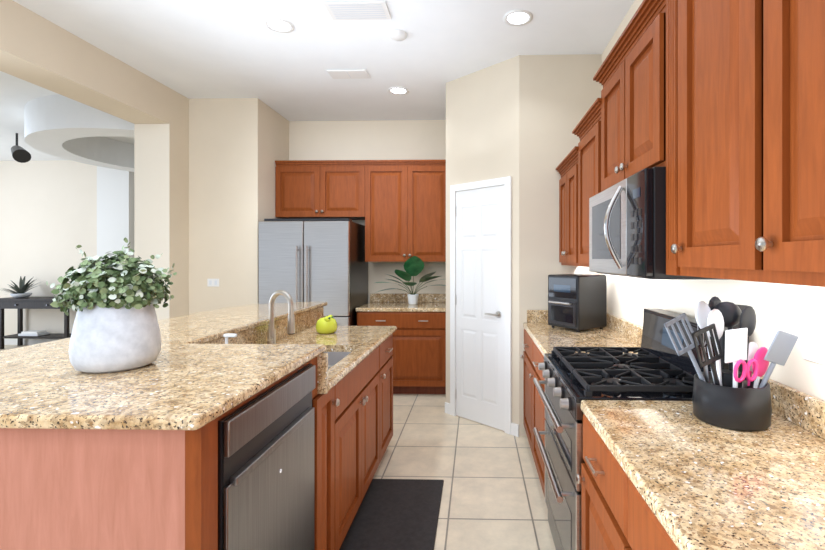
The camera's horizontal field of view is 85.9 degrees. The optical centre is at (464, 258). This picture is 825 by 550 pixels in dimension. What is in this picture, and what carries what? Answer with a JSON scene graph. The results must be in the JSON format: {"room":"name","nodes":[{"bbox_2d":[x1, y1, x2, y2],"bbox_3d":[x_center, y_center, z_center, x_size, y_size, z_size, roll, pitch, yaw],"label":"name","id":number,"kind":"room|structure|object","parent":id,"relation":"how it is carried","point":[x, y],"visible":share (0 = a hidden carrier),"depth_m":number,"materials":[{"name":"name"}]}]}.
{"room":"kitchen","nodes":[
{"label":"kitchen","id":0,"kind":"room"},
{"bbox_2d":[0,160,133,338],"bbox_3d":[-5.614,-0.105,6.424,7.440,3.050,1.950,0,0,2],"label":"wall","id":1,"kind":"structure","parent":0,"point":[54,214],"depth_m":7.28,"materials":[{"name":"paint"}]},
{"bbox_2d":[4,339,59,344],"bbox_3d":[-5.668,1.373,7.243,7.290,0.095,0.013,0,0,2],"label":"baseboard","id":2,"kind":"structure","parent":1,"relation":"attached to","point":[6,341],"depth_m":7.28,"materials":[{"name":"white wood"}]},
{"bbox_2d":[24,94,133,171],"bbox_3d":[-3.751,-1.460,5.730,2.800,0.340,2.800,0,0,2],"label":"ceiling","id":3,"kind":"structure","parent":0,"point":[61,126],"depth_m":4.54,"materials":[{"name":"paint"}]},
{"bbox_2d":[134,89,288,319],"bbox_3d":[-2.613,-0.105,4.704,1.050,3.050,1.033,0,0,2],"label":"wall","id":4,"kind":"structure","parent":0,"point":[204,187],"depth_m":4.46,"materials":[{"name":"paint"}]},
{"bbox_2d":[0,0,169,123],"bbox_3d":[-3.081,-1.460,0.391,0.340,0.340,7.620,0,0,2],"label":"header","id":5,"kind":"object","parent":4,"relation":"attached to","point":[38,50],"visible":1,"depth_m":3.25,"materials":[{"name":"paint"}]},
{"bbox_2d":[207,279,218,286],"bbox_3d":[-2.549,0.240,4.464,0.120,0.080,0.007,0,0,2],"label":"outlet","id":6,"kind":"object","parent":4,"relation":"attached to","point":[212,282],"visible":1,"depth_m":4.46,"materials":[{"name":"white paint"}]},
{"bbox_2d":[0,345,555,549],"bbox_3d":[-4.125,1.445,1.984,10.650,0.050,10.750,0,0,2],"label":"floor","id":7,"kind":"structure","parent":0,"point":[492,497],"depth_m":2.91,"materials":[{"name":"tile"}]},
{"bbox_2d":[0,297,71,348],"bbox_3d":[-6.768,1.020,7.060,1.200,0.800,0.400,0,0,2],"label":"console table","id":8,"kind":"object","parent":7,"relation":"on","point":[19,304],"visible":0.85,"depth_m":6.91,"materials":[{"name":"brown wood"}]},
{"bbox_2d":[3,276,39,297],"bbox_3d":[-7.086,0.448,7.012,0.562,0.343,0.489,0,0,2],"label":"potted plant","id":9,"kind":"object","parent":8,"relation":"on","point":[22,289],"visible":1,"depth_m":7.00,"materials":[{"name":"plant"}]},
{"bbox_2d":[0,322,396,549],"bbox_3d":[-1.114,0.901,2.288,1.174,1.038,2.524,0,0,2],"label":"kitchen island","id":10,"kind":"object","parent":7,"relation":"on","point":[269,426],"depth_m":1.13,"materials":[{"name":"brown wood"}]},
{"bbox_2d":[0,302,359,433],"bbox_3d":[-1.158,0.366,2.308,1.205,0.032,2.644,0,0,2],"label":"island countertop","id":11,"kind":"structure","parent":10,"relation":"on","point":[207,361],"depth_m":1.29,"materials":[{"name":"beige stone"}]},
{"bbox_2d":[46,237,176,372],"bbox_3d":[-1.131,0.139,1.410,0.336,0.422,0.334,0,0,2],"label":"potted plant","id":12,"kind":"object","parent":11,"relation":"on","point":[116,299],"visible":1,"depth_m":1.35,"materials":[{"name":"concrete"}]},
{"bbox_2d":[264,290,299,325],"bbox_3d":[-1.046,0.340,2.505,0.191,0.329,0.110,0,0,2],"label":"faucet","id":13,"kind":"object","parent":11,"relation":"on","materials":[{"name":"silver metal"}]},
{"bbox_2d":[316,315,336,333],"bbox_3d":[-0.942,0.444,3.006,0.142,0.121,0.142,0,0,2],"label":"apple","id":14,"kind":"object","parent":11,"relation":"on","point":[326,325],"visible":1,"depth_m":2.95,"materials":[{"name":"yellow food"}]},
{"bbox_2d":[258,218,367,325],"bbox_3d":[-1.595,0.505,4.742,0.913,1.830,0.842,0,0,2],"label":"fridge","id":15,"kind":"object","parent":7,"relation":"on","point":[311,260],"visible":0.48,"depth_m":4.38,"materials":[{"name":"grey metal"}]},
{"bbox_2d":[339,479,443,549],"bbox_3d":[-0.374,1.412,2.351,0.460,0.016,0.920,0,0,2],"label":"floor mat","id":16,"kind":"object","parent":7,"relation":"on","point":[397,514],"visible":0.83,"depth_m":2.39,"materials":[{"name":"rubber"}]},
{"bbox_2d":[356,293,445,393],"bbox_3d":[-0.638,0.912,4.835,0.962,1.015,0.660,0,0,2],"label":"base cabinet","id":17,"kind":"object","parent":7,"relation":"on","point":[419,350],"visible":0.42,"depth_m":4.54,"materials":[{"name":"brown wood"}]},
{"bbox_2d":[376,256,445,304],"bbox_3d":[-0.580,0.236,4.779,0.827,0.536,0.387,0,0,2],"label":"potted plant","id":18,"kind":"object","parent":17,"relation":"on","point":[413,266],"visible":1,"depth_m":4.78,"materials":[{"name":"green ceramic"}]},
{"bbox_2d":[533,308,741,549],"bbox_3d":[0.686,0.840,1.963,0.671,1.160,0.752,0,0,2],"label":"range","id":19,"kind":"object","parent":7,"relation":"on","point":[656,368],"visible":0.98,"depth_m":1.84,"materials":[{"name":"grey metal"}]},
{"bbox_2d":[520,310,824,549],"bbox_3d":[0.702,0.912,1.145,0.650,1.015,4.727,0,0,2],"label":"base cabinet","id":20,"kind":"object","parent":7,"relation":"on","point":[667,475],"depth_m":1.15,"materials":[{"name":"beige stone"}]},
{"bbox_2d":[548,274,606,331],"bbox_3d":[0.803,0.309,3.194,0.338,0.390,0.300,0,0,-34],"label":"air fryer oven","id":21,"kind":"object","parent":20,"relation":"on","point":[577,302],"visible":1,"depth_m":3.09,"materials":[{"name":"black plastic"}]},
{"bbox_2d":[664,296,798,431],"bbox_3d":[0.821,0.315,1.384,0.380,0.380,0.214,0,0,2],"label":"utensil caddy","id":22,"kind":"object","parent":20,"relation":"on","point":[733,398],"visible":1,"depth_m":1.33,"materials":[{"name":"black ceramic"}]},
{"bbox_2d":[0,0,634,160],"bbox_3d":[-4.125,-1.680,1.984,10.650,0.100,10.750,0,0,2],"label":"ceiling","id":23,"kind":"structure","parent":0,"point":[199,49],"depth_m":3.38,"materials":[{"name":"paint"}]},
{"bbox_2d":[11,133,30,162],"bbox_3d":[-5.635,-1.415,5.560,0.367,0.428,0.303,0,0,2],"label":"spotlight","id":24,"kind":"object","parent":23,"relation":"attached to","point":[20,154],"visible":1,"depth_m":5.49,"materials":[{"name":"black plastic"}]},
{"bbox_2d":[264,17,293,32],"bbox_3d":[-1.290,-1.626,3.065,0.196,0.008,0.196,0,0,2],"label":"recessed light","id":25,"kind":"object","parent":23,"relation":"in","point":[279,25],"visible":1,"depth_m":3.06,"materials":[{"name":"white paint"}]},
{"bbox_2d":[327,69,369,78],"bbox_3d":[-1.014,-1.622,3.863,0.340,0.015,0.170,0,0,2],"label":"ceiling vent","id":26,"kind":"object","parent":23,"relation":"in","point":[349,74],"visible":0.98,"depth_m":3.85,"materials":[{"name":"white metal"}]},
{"bbox_2d":[323,1,391,19],"bbox_3d":[-0.695,-1.623,2.879,0.400,0.013,0.200,0,0,2],"label":"ceiling vent","id":27,"kind":"object","parent":23,"relation":"in","point":[358,10],"visible":0.98,"depth_m":2.87,"materials":[{"name":"white metal"}]},
{"bbox_2d":[388,87,408,94],"bbox_3d":[-0.639,-1.626,4.258,0.196,0.008,0.196,0,0,2],"label":"recessed light","id":28,"kind":"object","parent":23,"relation":"in","point":[398,90],"visible":1,"depth_m":4.25,"materials":[{"name":"white paint"}]},
{"bbox_2d":[390,29,406,40],"bbox_3d":[-0.477,-1.613,3.184,0.120,0.034,0.120,0,0,2],"label":"smoke detector","id":29,"kind":"object","parent":23,"relation":"attached to","point":[398,35],"visible":1,"depth_m":3.16,"materials":[{"name":"white paint"}]},
{"bbox_2d":[504,9,532,25],"bbox_3d":[0.362,-1.626,2.971,0.196,0.008,0.196,0,0,2],"label":"recessed light","id":30,"kind":"object","parent":23,"relation":"in","point":[519,17],"visible":1,"depth_m":2.96,"materials":[{"name":"white paint"}]},
{"bbox_2d":[289,120,445,302],"bbox_3d":[-0.993,-0.105,5.253,4.260,3.050,0.150,0,0,2],"label":"wall","id":31,"kind":"structure","parent":0,"point":[377,140],"depth_m":5.18,"materials":[{"name":"paint"}]},
{"bbox_2d":[275,164,358,219],"bbox_3d":[-1.579,-0.750,5.006,0.991,0.580,0.369,0,0,2],"label":"upper cabinet","id":32,"kind":"object","parent":31,"relation":"attached to","point":[302,191],"depth_m":4.83,"materials":[{"name":"brown wood"}]},
{"bbox_2d":[359,160,445,261],"bbox_3d":[-0.648,-0.505,4.981,0.991,1.070,0.369,0,0,2],"label":"upper cabinet","id":33,"kind":"object","parent":31,"relation":"attached to","point":[398,207],"depth_m":4.80,"materials":[{"name":"brown wood"}]},
{"bbox_2d":[446,54,601,436],"bbox_3d":[0.473,-0.105,4.329,1.280,3.050,1.620,0,0,2],"label":"wall","id":34,"kind":"structure","parent":0,"point":[518,118],"depth_m":3.52,"materials":[{"name":"paint"}]},
{"bbox_2d":[450,176,511,434],"bbox_3d":[0.126,0.375,3.791,0.526,2.090,0.457,0,0,2],"label":"door","id":35,"kind":"structure","parent":34,"relation":"attached to","point":[481,305],"depth_m":3.77,"materials":[{"name":"white"}]},
{"bbox_2d":[602,0,824,400],"bbox_3d":[1.098,-0.105,0.872,0.150,3.050,8.800,0,0,2],"label":"wall","id":36,"kind":"structure","parent":0,"point":[789,308],"depth_m":1.57,"materials":[{"name":"paint"}]},
{"bbox_2d":[559,152,575,265],"bbox_3d":[0.912,-0.317,3.181,0.339,0.730,0.644,0,0,2],"label":"upper cabinet","id":37,"kind":"object","parent":36,"relation":"attached to","point":[567,183],"depth_m":3.17,"materials":[{"name":"brown wood"}]},
{"bbox_2d":[576,108,595,266],"bbox_3d":[0.896,-0.377,2.598,0.339,0.850,0.518,0,0,2],"label":"upper cabinet","id":38,"kind":"object","parent":36,"relation":"attached to","point":[586,148],"depth_m":2.68,"materials":[{"name":"brown wood"}]},
{"bbox_2d":[596,0,655,193],"bbox_3d":[0.879,-0.637,1.942,0.339,0.610,0.790,0,0,2],"label":"upper cabinet","id":39,"kind":"object","parent":36,"relation":"attached to","point":[626,107],"depth_m":1.90,"materials":[{"name":"brown wood"}]},
{"bbox_2d":[589,167,729,279],"bbox_3d":[0.810,-0.127,1.945,0.476,0.402,0.781,0,0,2],"label":"microwave","id":40,"kind":"object","parent":39,"relation":"attached to","point":[627,227],"visible":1,"depth_m":1.68,"materials":[{"name":"silver metal"}]},
{"bbox_2d":[656,0,727,278],"bbox_3d":[0.861,-0.568,1.245,0.339,1.247,0.606,0,0,2],"label":"upper cabinet","id":41,"kind":"object","parent":36,"relation":"attached to","point":[716,108],"depth_m":1.34,"materials":[{"name":"brown wood"}]},
{"bbox_2d":[728,0,824,286],"bbox_3d":[0.849,-0.568,0.805,0.339,1.247,0.583,0,0,2],"label":"upper cabinet","id":42,"kind":"object","parent":36,"relation":"attached to","point":[776,48],"depth_m":0.96,"materials":[{"name":"brown wood"}]},
{"bbox_2d":[803,321,822,363],"bbox_3d":[1.030,0.245,1.304,0.007,0.116,0.072,0,0,2],"label":"electrical outlet","id":43,"kind":"object","parent":36,"relation":"attached to","point":[813,341],"visible":1,"depth_m":1.30,"materials":[{"name":"white paint"}]}
]}

